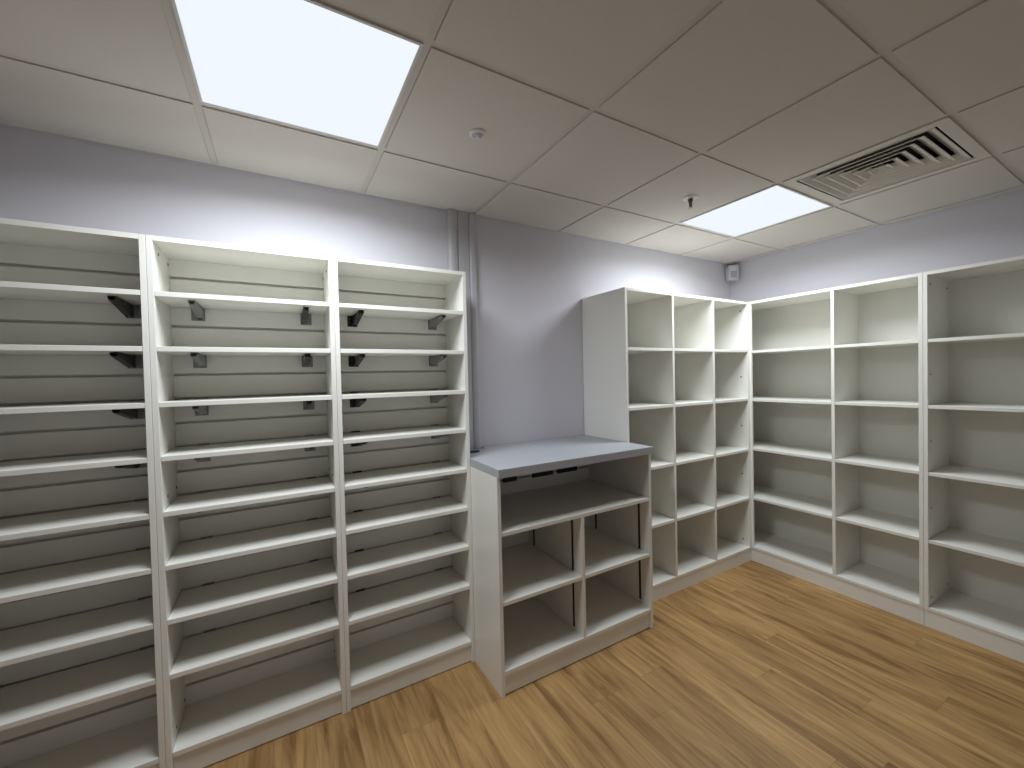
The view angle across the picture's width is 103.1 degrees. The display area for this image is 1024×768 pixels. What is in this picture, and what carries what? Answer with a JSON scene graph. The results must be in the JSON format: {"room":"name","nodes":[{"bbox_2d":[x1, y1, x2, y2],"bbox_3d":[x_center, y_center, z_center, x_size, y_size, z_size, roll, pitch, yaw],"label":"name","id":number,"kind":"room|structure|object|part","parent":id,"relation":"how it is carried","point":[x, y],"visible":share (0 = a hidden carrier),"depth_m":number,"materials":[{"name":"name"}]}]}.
{"room":"storage room","nodes":[
{"label":"storage room","id":0,"kind":"room"},
{"bbox_2d":[0,124,730,446],"bbox_3d":[-0.461,0.069,2.281,5.686,2.669,0.100,-2,1,-30],"label":"wall","id":1,"kind":"structure","parent":0,"point":[533,282],"depth_m":2.14,"materials":[{"name":"purple paint"}]},
{"bbox_2d":[446,209,480,449],"bbox_3d":[-0.270,-0.280,2.302,0.169,1.378,0.048,-2,1,-30],"label":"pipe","id":2,"kind":"structure","parent":1,"relation":"attached to","point":[460,226],"depth_m":2.31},
{"bbox_3d":[-0.320,-0.278,2.275,0.054,1.378,0.044,-2,1,-30],"label":"casing","id":3,"kind":"part","parent":2,"relation":"part of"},
{"bbox_3d":[-0.218,-0.281,2.336,0.042,1.378,0.040,-2,1,-30],"label":"casing","id":4,"kind":"part","parent":2,"relation":"part of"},
{"bbox_2d":[0,0,1023,264],"bbox_3d":[0.296,-1.117,0.889,5.686,0.320,3.255,-2,1,-30],"label":"ceiling","id":5,"kind":"structure","parent":0,"point":[598,118],"depth_m":1.39,"materials":[{"name":"tile"}]},
{"bbox_2d":[171,0,422,147],"bbox_3d":[-0.643,-0.956,1.243,0.578,0.029,0.578,-2,1,-30],"label":"recessed light","id":6,"kind":"object","parent":5,"relation":"in","point":[312,65],"visible":0.98,"depth_m":1.19,"materials":[{"name":"white plastic"}]},
{"bbox_2d":[469,128,486,139],"bbox_3d":[-0.131,-0.949,1.557,0.068,0.024,0.068,-2,1,-30],"label":"ceiling sensor","id":7,"kind":"object","parent":5,"relation":"attached to","point":[476,133],"visible":1,"depth_m":1.55,"materials":[{"name":"white plastic"}]},
{"bbox_2d":[682,194,698,208],"bbox_3d":[0.954,-0.969,2.174,0.080,0.055,0.080,-2,1,-30],"label":"sprinkler head","id":8,"kind":"object","parent":5,"relation":"attached to","point":[689,198],"visible":1,"depth_m":2.16},
{"bbox_2d":[679,183,831,236],"bbox_3d":[1.440,-1.025,2.434,0.578,0.029,0.578,-2,1,-30],"label":"recessed light","id":9,"kind":"object","parent":5,"relation":"in","point":[777,203],"visible":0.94,"depth_m":2.39,"materials":[{"name":"white plastic"}]},
{"bbox_2d":[782,116,991,204],"bbox_3d":[1.737,-1.063,1.912,0.578,0.112,0.578,-2,1,-30],"label":"ceiling vent","id":10,"kind":"object","parent":5,"relation":"in","point":[940,145],"visible":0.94,"depth_m":1.89,"materials":[{"name":"beige metal"}]},
{"bbox_2d":[204,560,1023,767],"bbox_3d":[0.354,1.441,0.937,5.686,0.060,3.255,-2,1,-30],"label":"floor","id":11,"kind":"structure","parent":0,"point":[751,664],"depth_m":1.76,"materials":[{"name":"brown wood"}]},
{"bbox_2d":[0,218,165,767],"bbox_3d":[-1.590,0.466,1.405,0.607,1.959,0.278,-2,1,-30],"label":"shelving unit","id":12,"kind":"object","parent":11,"relation":"on","point":[81,674],"visible":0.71,"depth_m":1.46,"materials":[{"name":"white wood"}]},
{"bbox_3d":[-1.612,-0.504,1.387,0.571,0.018,0.278,-2,1,-30],"label":"panel","id":13,"kind":"part","parent":12,"relation":"part of","materials":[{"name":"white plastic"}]},
{"bbox_3d":[-1.599,-0.310,1.374,0.570,0.018,0.239,-2,1,-30],"label":"shelf","id":14,"kind":"part","parent":12,"relation":"part of","materials":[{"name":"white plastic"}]},
{"bbox_3d":[-1.594,-0.115,1.378,0.570,0.018,0.239,-2,1,-30],"label":"shelf","id":15,"kind":"part","parent":12,"relation":"part of","materials":[{"name":"white plastic"}]},
{"bbox_3d":[-1.590,0.083,1.382,0.570,0.018,0.239,-2,1,-30],"label":"shelf","id":16,"kind":"part","parent":12,"relation":"part of","materials":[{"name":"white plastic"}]},
{"bbox_3d":[-1.585,0.276,1.385,0.570,0.018,0.239,-2,1,-30],"label":"shelf","id":17,"kind":"part","parent":12,"relation":"part of","materials":[{"name":"white plastic"}]},
{"bbox_3d":[-1.581,0.474,1.389,0.570,0.018,0.239,-2,1,-30],"label":"shelf","id":18,"kind":"part","parent":12,"relation":"part of","materials":[{"name":"white plastic"}]},
{"bbox_3d":[-1.576,0.667,1.393,0.570,0.018,0.239,-2,1,-30],"label":"shelf","id":19,"kind":"part","parent":12,"relation":"part of","materials":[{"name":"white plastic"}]},
{"bbox_3d":[-1.572,0.863,1.397,0.570,0.018,0.239,-2,1,-30],"label":"shelf","id":20,"kind":"part","parent":12,"relation":"part of","materials":[{"name":"white plastic"}]},
{"bbox_3d":[-1.567,1.062,1.400,0.570,0.018,0.239,-2,1,-30],"label":"shelf","id":21,"kind":"part","parent":12,"relation":"part of","materials":[{"name":"white plastic"}]},
{"bbox_3d":[-1.562,1.345,1.408,0.570,0.018,0.245,-2,1,-30],"label":"shelf","id":22,"kind":"part","parent":12,"relation":"part of","materials":[{"name":"white plastic"}]},
{"bbox_3d":[-1.435,-0.281,1.493,0.020,0.048,0.202,-2,1,-30],"label":"bracket arm","id":23,"kind":"part","parent":12,"relation":"part of","materials":[{"name":"black metal"}]},
{"bbox_3d":[-1.431,-0.086,1.496,0.020,0.048,0.202,-2,1,-30],"label":"bracket arm","id":24,"kind":"part","parent":12,"relation":"part of","materials":[{"name":"black metal"}]},
{"bbox_3d":[-1.426,0.112,1.500,0.020,0.048,0.202,-2,1,-30],"label":"bracket arm","id":25,"kind":"part","parent":12,"relation":"part of","materials":[{"name":"black metal"}]},
{"bbox_3d":[-1.422,0.305,1.504,0.020,0.048,0.202,-2,1,-30],"label":"bracket arm","id":26,"kind":"part","parent":12,"relation":"part of","materials":[{"name":"black metal"}]},
{"bbox_3d":[-1.478,-0.294,1.586,0.046,0.076,0.003,-2,1,-30],"label":"bracket plate","id":27,"kind":"part","parent":12,"relation":"part of","materials":[{"name":"metal"}]},
{"bbox_3d":[-1.474,-0.099,1.589,0.046,0.076,0.003,-2,1,-30],"label":"bracket plate","id":28,"kind":"part","parent":12,"relation":"part of","materials":[{"name":"metal"}]},
{"bbox_3d":[-1.470,0.099,1.593,0.046,0.076,0.003,-2,1,-30],"label":"bracket plate","id":29,"kind":"part","parent":12,"relation":"part of","materials":[{"name":"metal"}]},
{"bbox_3d":[-1.465,0.292,1.597,0.046,0.076,0.003,-2,1,-30],"label":"bracket plate","id":30,"kind":"part","parent":12,"relation":"part of","materials":[{"name":"metal"}]},
{"bbox_3d":[-1.456,0.683,1.604,0.046,0.076,0.003,-2,1,-30],"label":"bracket plate","id":31,"kind":"part","parent":12,"relation":"part of","materials":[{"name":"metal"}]},
{"bbox_3d":[-1.452,0.879,1.608,0.046,0.076,0.003,-2,1,-30],"label":"bracket plate","id":32,"kind":"part","parent":12,"relation":"part of","materials":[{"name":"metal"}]},
{"bbox_3d":[-1.447,1.078,1.611,0.046,0.076,0.003,-2,1,-30],"label":"bracket plate","id":33,"kind":"part","parent":12,"relation":"part of","materials":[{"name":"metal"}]},
{"bbox_3d":[-1.335,0.457,1.551,0.018,1.959,0.278,-2,1,-30],"label":"panel","id":34,"kind":"part","parent":12,"relation":"part of","materials":[{"name":"white plastic"}]},
{"bbox_2d":[145,235,346,767],"bbox_3d":[-1.065,0.448,1.706,0.602,1.959,0.278,-2,1,-30],"label":"shelving unit","id":35,"kind":"object","parent":11,"relation":"on","point":[242,338],"visible":1,"depth_m":1.71,"materials":[{"name":"white wood"}]},
{"bbox_3d":[-1.318,0.457,1.561,0.018,1.959,0.278,-2,1,-30],"label":"panel","id":36,"kind":"part","parent":35,"relation":"part of","materials":[{"name":"white plastic"}]},
{"bbox_3d":[-1.244,-0.288,1.602,0.020,0.048,0.202,-2,1,-30],"label":"bracket arm","id":37,"kind":"part","parent":35,"relation":"part of","materials":[{"name":"metal"}]},
{"bbox_3d":[-1.239,-0.092,1.606,0.020,0.048,0.202,-2,1,-30],"label":"bracket arm","id":38,"kind":"part","parent":35,"relation":"part of","materials":[{"name":"metal"}]},
{"bbox_3d":[-1.302,-0.300,1.686,0.046,0.076,0.003,-2,1,-30],"label":"bracket plate","id":39,"kind":"part","parent":35,"relation":"part of","materials":[{"name":"metal"}]},
{"bbox_3d":[-1.235,0.106,1.609,0.020,0.048,0.202,-2,1,-30],"label":"bracket arm","id":40,"kind":"part","parent":35,"relation":"part of","materials":[{"name":"metal"}]},
{"bbox_3d":[-1.298,-0.105,1.690,0.046,0.076,0.003,-2,1,-30],"label":"bracket plate","id":41,"kind":"part","parent":35,"relation":"part of","materials":[{"name":"metal"}]},
{"bbox_3d":[-1.230,0.298,1.613,0.020,0.048,0.202,-2,1,-30],"label":"bracket arm","id":42,"kind":"part","parent":35,"relation":"part of","materials":[{"name":"metal"}]},
{"bbox_3d":[-1.294,0.093,1.694,0.046,0.076,0.003,-2,1,-30],"label":"bracket plate","id":43,"kind":"part","parent":35,"relation":"part of","materials":[{"name":"metal"}]},
{"bbox_3d":[-1.289,0.286,1.697,0.046,0.076,0.003,-2,1,-30],"label":"bracket plate","id":44,"kind":"part","parent":35,"relation":"part of","materials":[{"name":"metal"}]},
{"bbox_3d":[-1.087,-0.522,1.687,0.566,0.018,0.278,-2,1,-30],"label":"panel","id":45,"kind":"part","parent":35,"relation":"part of","materials":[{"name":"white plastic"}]},
{"bbox_3d":[-1.073,-0.328,1.675,0.564,0.018,0.239,-2,1,-30],"label":"shelf","id":46,"kind":"part","parent":35,"relation":"part of","materials":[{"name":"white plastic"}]},
{"bbox_3d":[-1.069,-0.133,1.678,0.564,0.018,0.239,-2,1,-30],"label":"shelf","id":47,"kind":"part","parent":35,"relation":"part of","materials":[{"name":"white plastic"}]},
{"bbox_3d":[-1.065,0.066,1.682,0.564,0.018,0.239,-2,1,-30],"label":"shelf","id":48,"kind":"part","parent":35,"relation":"part of","materials":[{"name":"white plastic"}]},
{"bbox_3d":[-1.060,0.258,1.686,0.564,0.018,0.239,-2,1,-30],"label":"shelf","id":49,"kind":"part","parent":35,"relation":"part of","materials":[{"name":"white plastic"}]},
{"bbox_3d":[-1.056,0.457,1.689,0.564,0.018,0.239,-2,1,-30],"label":"shelf","id":50,"kind":"part","parent":35,"relation":"part of","materials":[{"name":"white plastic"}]},
{"bbox_3d":[-1.051,0.650,1.693,0.564,0.018,0.239,-2,1,-30],"label":"shelf","id":51,"kind":"part","parent":35,"relation":"part of","materials":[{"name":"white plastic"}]},
{"bbox_3d":[-1.126,0.412,1.810,0.566,1.851,0.028,-2,1,-30],"label":"panel","id":52,"kind":"part","parent":35,"relation":"part of","materials":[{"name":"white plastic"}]},
{"bbox_3d":[-1.047,0.846,1.697,0.564,0.018,0.239,-2,1,-30],"label":"shelf","id":53,"kind":"part","parent":35,"relation":"part of","materials":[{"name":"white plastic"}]},
{"bbox_3d":[-1.042,1.044,1.700,0.564,0.018,0.239,-2,1,-30],"label":"shelf","id":54,"kind":"part","parent":35,"relation":"part of","materials":[{"name":"white plastic"}]},
{"bbox_3d":[-1.037,1.327,1.708,0.564,0.018,0.245,-2,1,-30],"label":"shelf","id":55,"kind":"part","parent":35,"relation":"part of","materials":[{"name":"white plastic"}]},
{"bbox_3d":[-0.913,-0.299,1.791,0.020,0.048,0.202,-2,1,-30],"label":"bracket arm","id":56,"kind":"part","parent":35,"relation":"part of","materials":[{"name":"black metal"}]},
{"bbox_3d":[-0.956,-0.312,1.885,0.046,0.076,0.003,-2,1,-30],"label":"bracket plate","id":57,"kind":"part","parent":35,"relation":"part of","materials":[{"name":"metal"}]},
{"bbox_3d":[-0.908,-0.103,1.795,0.020,0.048,0.202,-2,1,-30],"label":"bracket arm","id":58,"kind":"part","parent":35,"relation":"part of","materials":[{"name":"black metal"}]},
{"bbox_3d":[-0.951,-0.116,1.888,0.046,0.076,0.003,-2,1,-30],"label":"bracket plate","id":59,"kind":"part","parent":35,"relation":"part of","materials":[{"name":"metal"}]},
{"bbox_3d":[-0.904,0.095,1.799,0.020,0.048,0.202,-2,1,-30],"label":"bracket arm","id":60,"kind":"part","parent":35,"relation":"part of","materials":[{"name":"black metal"}]},
{"bbox_3d":[-0.947,0.082,1.892,0.046,0.076,0.003,-2,1,-30],"label":"bracket plate","id":61,"kind":"part","parent":35,"relation":"part of","materials":[{"name":"metal"}]},
{"bbox_3d":[-0.943,0.274,1.895,0.046,0.076,0.003,-2,1,-30],"label":"bracket plate","id":62,"kind":"part","parent":35,"relation":"part of","materials":[{"name":"metal"}]},
{"bbox_3d":[-0.812,0.440,1.850,0.018,1.959,0.278,-2,1,-30],"label":"panel","id":63,"kind":"part","parent":35,"relation":"part of","materials":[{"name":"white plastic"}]},
{"bbox_2d":[333,257,474,712],"bbox_3d":[-0.540,0.431,2.006,0.607,1.959,0.278,-2,1,-30],"label":"shelving unit","id":64,"kind":"object","parent":11,"relation":"on","point":[401,330],"visible":0.84,"depth_m":2.04,"materials":[{"name":"white wood"}]},
{"bbox_3d":[-0.796,0.439,1.859,0.018,1.959,0.278,-2,1,-30],"label":"panel","id":65,"kind":"part","parent":64,"relation":"part of","materials":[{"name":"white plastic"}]},
{"bbox_3d":[-0.780,-0.318,1.985,0.046,0.076,0.003,-2,1,-30],"label":"bracket plate","id":66,"kind":"part","parent":64,"relation":"part of","materials":[{"name":"black metal"}]},
{"bbox_3d":[-0.775,-0.122,1.989,0.046,0.076,0.003,-2,1,-30],"label":"bracket plate","id":67,"kind":"part","parent":64,"relation":"part of","materials":[{"name":"black metal"}]},
{"bbox_3d":[-0.771,0.076,1.992,0.046,0.076,0.003,-2,1,-30],"label":"bracket plate","id":68,"kind":"part","parent":64,"relation":"part of","materials":[{"name":"black metal"}]},
{"bbox_3d":[-0.767,0.268,1.996,0.046,0.076,0.003,-2,1,-30],"label":"bracket plate","id":69,"kind":"part","parent":64,"relation":"part of","materials":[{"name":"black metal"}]},
{"bbox_3d":[-0.721,-0.305,1.901,0.020,0.048,0.202,-2,1,-30],"label":"bracket arm","id":70,"kind":"part","parent":64,"relation":"part of","materials":[{"name":"black metal"}]},
{"bbox_3d":[-0.717,-0.110,1.905,0.020,0.048,0.202,-2,1,-30],"label":"bracket arm","id":71,"kind":"part","parent":64,"relation":"part of","materials":[{"name":"black metal"}]},
{"bbox_3d":[-0.712,0.088,1.908,0.020,0.048,0.202,-2,1,-30],"label":"bracket arm","id":72,"kind":"part","parent":64,"relation":"part of","materials":[{"name":"black metal"}]},
{"bbox_3d":[-0.708,0.281,1.912,0.020,0.048,0.202,-2,1,-30],"label":"bracket arm","id":73,"kind":"part","parent":64,"relation":"part of","materials":[{"name":"black metal"}]},
{"bbox_3d":[-0.601,0.394,2.110,0.571,1.851,0.028,-2,1,-30],"label":"panel","id":74,"kind":"part","parent":64,"relation":"part of","materials":[{"name":"white plastic"}]},
{"bbox_3d":[-0.562,-0.539,1.987,0.571,0.018,0.278,-2,1,-30],"label":"panel","id":75,"kind":"part","parent":64,"relation":"part of","materials":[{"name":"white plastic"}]},
{"bbox_3d":[-0.549,-0.345,1.975,0.570,0.018,0.239,-2,1,-30],"label":"shelf","id":76,"kind":"part","parent":64,"relation":"part of","materials":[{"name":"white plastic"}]},
{"bbox_3d":[-0.544,-0.150,1.978,0.570,0.018,0.239,-2,1,-30],"label":"shelf","id":77,"kind":"part","parent":64,"relation":"part of","materials":[{"name":"white plastic"}]},
{"bbox_3d":[-0.540,0.048,1.982,0.570,0.018,0.239,-2,1,-30],"label":"shelf","id":78,"kind":"part","parent":64,"relation":"part of","materials":[{"name":"white plastic"}]},
{"bbox_3d":[-0.535,0.240,1.986,0.570,0.018,0.239,-2,1,-30],"label":"shelf","id":79,"kind":"part","parent":64,"relation":"part of","materials":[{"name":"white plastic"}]},
{"bbox_3d":[-0.531,0.439,1.990,0.570,0.018,0.239,-2,1,-30],"label":"shelf","id":80,"kind":"part","parent":64,"relation":"part of","materials":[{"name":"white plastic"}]},
{"bbox_3d":[-0.526,0.632,1.993,0.570,0.018,0.239,-2,1,-30],"label":"shelf","id":81,"kind":"part","parent":64,"relation":"part of","materials":[{"name":"white plastic"}]},
{"bbox_3d":[-0.522,0.828,1.997,0.570,0.018,0.239,-2,1,-30],"label":"shelf","id":82,"kind":"part","parent":64,"relation":"part of","materials":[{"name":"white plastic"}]},
{"bbox_3d":[-0.517,1.026,2.001,0.570,0.018,0.239,-2,1,-30],"label":"shelf","id":83,"kind":"part","parent":64,"relation":"part of","materials":[{"name":"white plastic"}]},
{"bbox_3d":[-0.512,1.310,2.008,0.570,0.018,0.245,-2,1,-30],"label":"shelf","id":84,"kind":"part","parent":64,"relation":"part of","materials":[{"name":"white plastic"}]},
{"bbox_3d":[-0.385,-0.316,2.093,0.020,0.048,0.202,-2,1,-30],"label":"bracket arm","id":85,"kind":"part","parent":64,"relation":"part of","materials":[{"name":"metal"}]},
{"bbox_3d":[-0.381,-0.121,2.096,0.020,0.048,0.202,-2,1,-30],"label":"bracket arm","id":86,"kind":"part","parent":64,"relation":"part of","materials":[{"name":"metal"}]},
{"bbox_3d":[-0.377,0.077,2.100,0.020,0.048,0.202,-2,1,-30],"label":"bracket arm","id":87,"kind":"part","parent":64,"relation":"part of","materials":[{"name":"metal"}]},
{"bbox_3d":[-0.372,0.270,2.104,0.020,0.048,0.202,-2,1,-30],"label":"bracket arm","id":88,"kind":"part","parent":64,"relation":"part of","materials":[{"name":"metal"}]},
{"bbox_3d":[-0.285,0.422,2.152,0.018,1.959,0.278,-2,1,-30],"label":"panel","id":89,"kind":"part","parent":64,"relation":"part of","materials":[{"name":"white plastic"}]},
{"bbox_2d":[470,435,652,698],"bbox_3d":[0.229,0.871,2.280,0.972,1.035,0.590,-2,1,-30],"label":"shelving unit","id":90,"kind":"object","parent":11,"relation":"on","point":[562,526],"depth_m":2.16,"materials":[{"name":"white laminate"}]},
{"bbox_3d":[-0.174,0.907,2.025,0.018,0.989,0.507,-2,1,-30],"label":"panel","id":91,"kind":"part","parent":90,"relation":"part of","materials":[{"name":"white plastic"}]},
{"bbox_2d":[502,542,581,606],"bbox_3d":[0.033,0.978,2.142,0.451,0.018,0.500,-2,1,-30],"label":"shelf","id":92,"kind":"object","parent":90,"relation":"attached to","point":[529,570],"depth_m":2.09,"materials":[{"name":"white laminate"}]},
{"bbox_3d":[0.108,0.848,2.490,0.936,0.898,0.020,-2,1,-30],"label":"panel","id":93,"kind":"part","parent":90,"relation":"part of","materials":[{"name":"white plastic"}]},
{"bbox_2d":[470,435,652,478],"bbox_3d":[0.217,0.380,2.271,0.972,0.039,0.590,-2,1,-30],"label":"countertop","id":94,"kind":"structure","parent":90,"relation":"on","point":[500,461],"depth_m":2.12,"materials":[{"name":"grey laminate"}]},
{"bbox_2d":[501,479,648,536],"bbox_3d":[0.234,0.657,2.257,0.936,0.018,0.505,-2,1,-30],"label":"shelf","id":95,"kind":"object","parent":90,"relation":"attached to","point":[538,506],"depth_m":2.23,"materials":[{"name":"white laminate"}]},
{"bbox_3d":[0.248,1.282,2.269,0.936,0.018,0.506,-2,1,-30],"label":"panel","id":96,"kind":"part","parent":90,"relation":"part of","materials":[{"name":"white plastic"}]},
{"bbox_2d":[584,526,649,578],"bbox_3d":[0.447,0.965,2.379,0.463,0.018,0.500,-2,1,-30],"label":"shelf","id":97,"kind":"object","parent":90,"relation":"attached to","point":[605,550],"depth_m":2.31,"materials":[{"name":"white laminate"}]},
{"bbox_3d":[0.641,0.880,2.520,0.018,0.989,0.557,-2,1,-30],"label":"panel","id":98,"kind":"part","parent":90,"relation":"part of","materials":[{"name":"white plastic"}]},
{"bbox_2d":[582,287,750,601],"bbox_3d":[1.143,0.380,2.912,1.270,1.950,0.393,-2,1,-30],"label":"shelving","id":99,"kind":"object","parent":11,"relation":"on","point":[667,372],"visible":0.76,"depth_m":2.86,"materials":[{"name":"white wood"}]},
{"bbox_3d":[0.599,0.354,2.601,0.018,1.862,0.393,-2,1,-30],"label":"panel","id":100,"kind":"part","parent":99,"relation":"part of","materials":[{"name":"white plastic"}]},
{"bbox_3d":[1.050,0.344,3.073,1.234,1.844,0.008,-2,1,-30],"label":"panel","id":101,"kind":"part","parent":99,"relation":"part of","materials":[{"name":"white plastic"}]},
{"bbox_3d":[0.770,-0.217,2.688,0.398,0.018,0.377,-2,1,-30],"label":"shelf","id":102,"kind":"part","parent":99,"relation":"part of","materials":[{"name":"white plastic"}]},
{"bbox_3d":[0.778,0.146,2.695,0.398,0.018,0.377,-2,1,-30],"label":"shelf","id":103,"kind":"part","parent":99,"relation":"part of","materials":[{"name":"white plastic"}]},
{"bbox_3d":[0.787,0.526,2.702,0.398,0.018,0.377,-2,1,-30],"label":"shelf","id":104,"kind":"part","parent":99,"relation":"part of","materials":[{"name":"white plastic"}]},
{"bbox_3d":[0.795,0.894,2.709,0.398,0.018,0.377,-2,1,-30],"label":"shelf","id":105,"kind":"part","parent":99,"relation":"part of","materials":[{"name":"white plastic"}]},
{"bbox_3d":[1.121,-0.586,2.894,1.234,0.018,0.393,-2,1,-30],"label":"panel","id":106,"kind":"part","parent":99,"relation":"part of","materials":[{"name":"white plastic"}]},
{"bbox_3d":[1.133,-0.229,2.896,0.400,0.018,0.377,-2,1,-30],"label":"shelf","id":107,"kind":"part","parent":99,"relation":"part of","materials":[{"name":"white plastic"}]},
{"bbox_3d":[1.141,0.134,2.902,0.400,0.018,0.377,-2,1,-30],"label":"shelf","id":108,"kind":"part","parent":99,"relation":"part of","materials":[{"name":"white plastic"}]},
{"bbox_3d":[1.150,0.514,2.909,0.400,0.018,0.377,-2,1,-30],"label":"shelf","id":109,"kind":"part","parent":99,"relation":"part of","materials":[{"name":"white plastic"}]},
{"bbox_3d":[1.158,0.882,2.916,0.400,0.018,0.377,-2,1,-30],"label":"shelf","id":110,"kind":"part","parent":99,"relation":"part of","materials":[{"name":"white plastic"}]},
{"bbox_3d":[1.166,1.258,2.923,1.234,0.018,0.378,-2,1,-30],"label":"panel","id":111,"kind":"part","parent":99,"relation":"part of","materials":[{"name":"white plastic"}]},
{"bbox_3d":[1.495,-0.241,3.103,0.396,0.018,0.377,-2,1,-30],"label":"shelf","id":112,"kind":"part","parent":99,"relation":"part of","materials":[{"name":"white plastic"}]},
{"bbox_3d":[1.503,0.121,3.110,0.396,0.018,0.377,-2,1,-30],"label":"shelf","id":113,"kind":"part","parent":99,"relation":"part of","materials":[{"name":"white plastic"}]},
{"bbox_3d":[1.685,0.318,3.222,0.018,1.862,0.393,-2,1,-30],"label":"panel","id":114,"kind":"part","parent":99,"relation":"part of","materials":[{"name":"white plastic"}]},
{"bbox_3d":[1.520,0.870,3.124,0.396,0.018,0.377,-2,1,-30],"label":"shelf","id":115,"kind":"part","parent":99,"relation":"part of","materials":[{"name":"white plastic"}]},
{"bbox_3d":[1.512,0.502,3.117,0.396,0.018,0.377,-2,1,-30],"label":"shelf","id":116,"kind":"part","parent":99,"relation":"part of","materials":[{"name":"white plastic"}]},
{"bbox_2d":[749,272,923,624],"bbox_3d":[2.096,0.357,2.913,0.385,1.952,1.341,-2,1,-30],"label":"wall shelving","id":117,"kind":"object","parent":11,"relation":"on","point":[836,373],"visible":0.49,"depth_m":2.71,"materials":[{"name":"white wood"}]},
{"bbox_3d":[1.799,0.314,3.057,0.014,1.821,0.026,-2,1,-30],"label":"corner post","id":118,"kind":"part","parent":117,"relation":"part of","materials":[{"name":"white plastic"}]},
{"bbox_3d":[1.977,0.115,3.079,0.353,0.018,0.894,-2,1,-30],"label":"shelf","id":119,"kind":"part","parent":117,"relation":"part of","materials":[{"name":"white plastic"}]},
{"bbox_3d":[1.968,-0.245,3.073,0.353,0.018,0.894,-2,1,-30],"label":"shelf","id":120,"kind":"part","parent":117,"relation":"part of","materials":[{"name":"white plastic"}]},
{"bbox_3d":[1.993,0.854,3.093,0.353,0.018,0.894,-2,1,-30],"label":"shelf","id":121,"kind":"part","parent":117,"relation":"part of","materials":[{"name":"white plastic"}]},
{"bbox_3d":[1.985,0.482,3.086,0.353,0.018,0.894,-2,1,-30],"label":"shelf","id":122,"kind":"part","parent":117,"relation":"part of","materials":[{"name":"white plastic"}]},
{"bbox_3d":[2.075,-0.609,2.895,0.385,0.018,1.305,-2,1,-30],"label":"panel","id":123,"kind":"part","parent":117,"relation":"part of","materials":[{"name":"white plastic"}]},
{"bbox_3d":[2.103,1.229,2.922,0.355,0.018,1.305,-2,1,-30],"label":"panel","id":124,"kind":"part","parent":117,"relation":"part of","materials":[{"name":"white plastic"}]},
{"bbox_3d":[2.297,-0.241,2.498,0.353,0.018,0.391,-2,1,-30],"label":"shelf","id":125,"kind":"part","parent":117,"relation":"part of","materials":[{"name":"white plastic"}]},
{"bbox_3d":[2.313,0.486,2.512,0.353,0.018,0.391,-2,1,-30],"label":"shelf","id":126,"kind":"part","parent":117,"relation":"part of","materials":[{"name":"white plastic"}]},
{"bbox_3d":[2.305,0.119,2.505,0.353,0.018,0.391,-2,1,-30],"label":"shelf","id":127,"kind":"part","parent":117,"relation":"part of","materials":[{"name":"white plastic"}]},
{"bbox_3d":[2.322,0.858,2.519,0.353,0.018,0.391,-2,1,-30],"label":"shelf","id":128,"kind":"part","parent":117,"relation":"part of","materials":[{"name":"white plastic"}]},
{"bbox_3d":[2.424,0.313,2.338,0.385,1.857,0.018,-2,1,-30],"label":"panel","id":129,"kind":"part","parent":117,"relation":"part of","materials":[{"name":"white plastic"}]},
{"bbox_2d":[923,255,1023,662],"bbox_3d":[2.642,0.363,1.959,0.385,1.952,0.857,-2,1,-30],"label":"wall shelving","id":130,"kind":"object","parent":11,"relation":"on","point":[973,314],"visible":1,"depth_m":2.24,"materials":[{"name":"white wood"}]},
{"bbox_3d":[2.433,0.313,2.322,0.385,1.857,0.018,-2,1,-30],"label":"panel","id":131,"kind":"part","parent":130,"relation":"part of","materials":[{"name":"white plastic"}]},
{"bbox_3d":[2.620,-0.603,1.940,0.385,0.018,0.821,-2,1,-30],"label":"panel","id":132,"kind":"part","parent":130,"relation":"part of","materials":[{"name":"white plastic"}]},
{"bbox_3d":[2.528,0.488,2.136,0.353,0.018,0.400,-2,1,-30],"label":"shelf","id":133,"kind":"part","parent":130,"relation":"part of","materials":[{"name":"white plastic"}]},
{"bbox_3d":[2.520,0.121,2.129,0.353,0.018,0.400,-2,1,-30],"label":"shelf","id":134,"kind":"part","parent":130,"relation":"part of","materials":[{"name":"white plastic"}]},
{"bbox_3d":[2.512,-0.239,2.122,0.353,0.018,0.400,-2,1,-30],"label":"shelf","id":135,"kind":"part","parent":130,"relation":"part of","materials":[{"name":"white plastic"}]},
{"bbox_3d":[2.537,0.860,2.143,0.353,0.018,0.400,-2,1,-30],"label":"shelf","id":136,"kind":"part","parent":130,"relation":"part of","materials":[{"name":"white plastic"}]},
{"bbox_3d":[2.649,1.235,1.968,0.355,0.018,0.821,-2,1,-30],"label":"panel","id":137,"kind":"part","parent":130,"relation":"part of","materials":[{"name":"white plastic"}]},
{"bbox_3d":[2.786,0.320,2.041,0.008,1.839,0.821,-2,1,-30],"label":"panel","id":138,"kind":"part","parent":130,"relation":"part of","materials":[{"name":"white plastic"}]},
{"bbox_2d":[730,189,1023,301],"bbox_3d":[2.771,-0.004,2.254,0.100,2.669,3.155,-2,1,-30],"label":"wall","id":139,"kind":"structure","parent":0,"point":[989,229],"depth_m":2.62,"materials":[{"name":"purple paint"}]},
{"bbox_2d":[725,265,738,280],"bbox_3d":[1.899,-0.954,3.493,0.102,0.124,0.071,-1,1,15],"label":"sensor","id":140,"kind":"object","parent":139,"relation":"attached to","point":[732,271],"visible":1,"depth_m":3.47,"materials":[{"name":"white plastic"}]}
]}

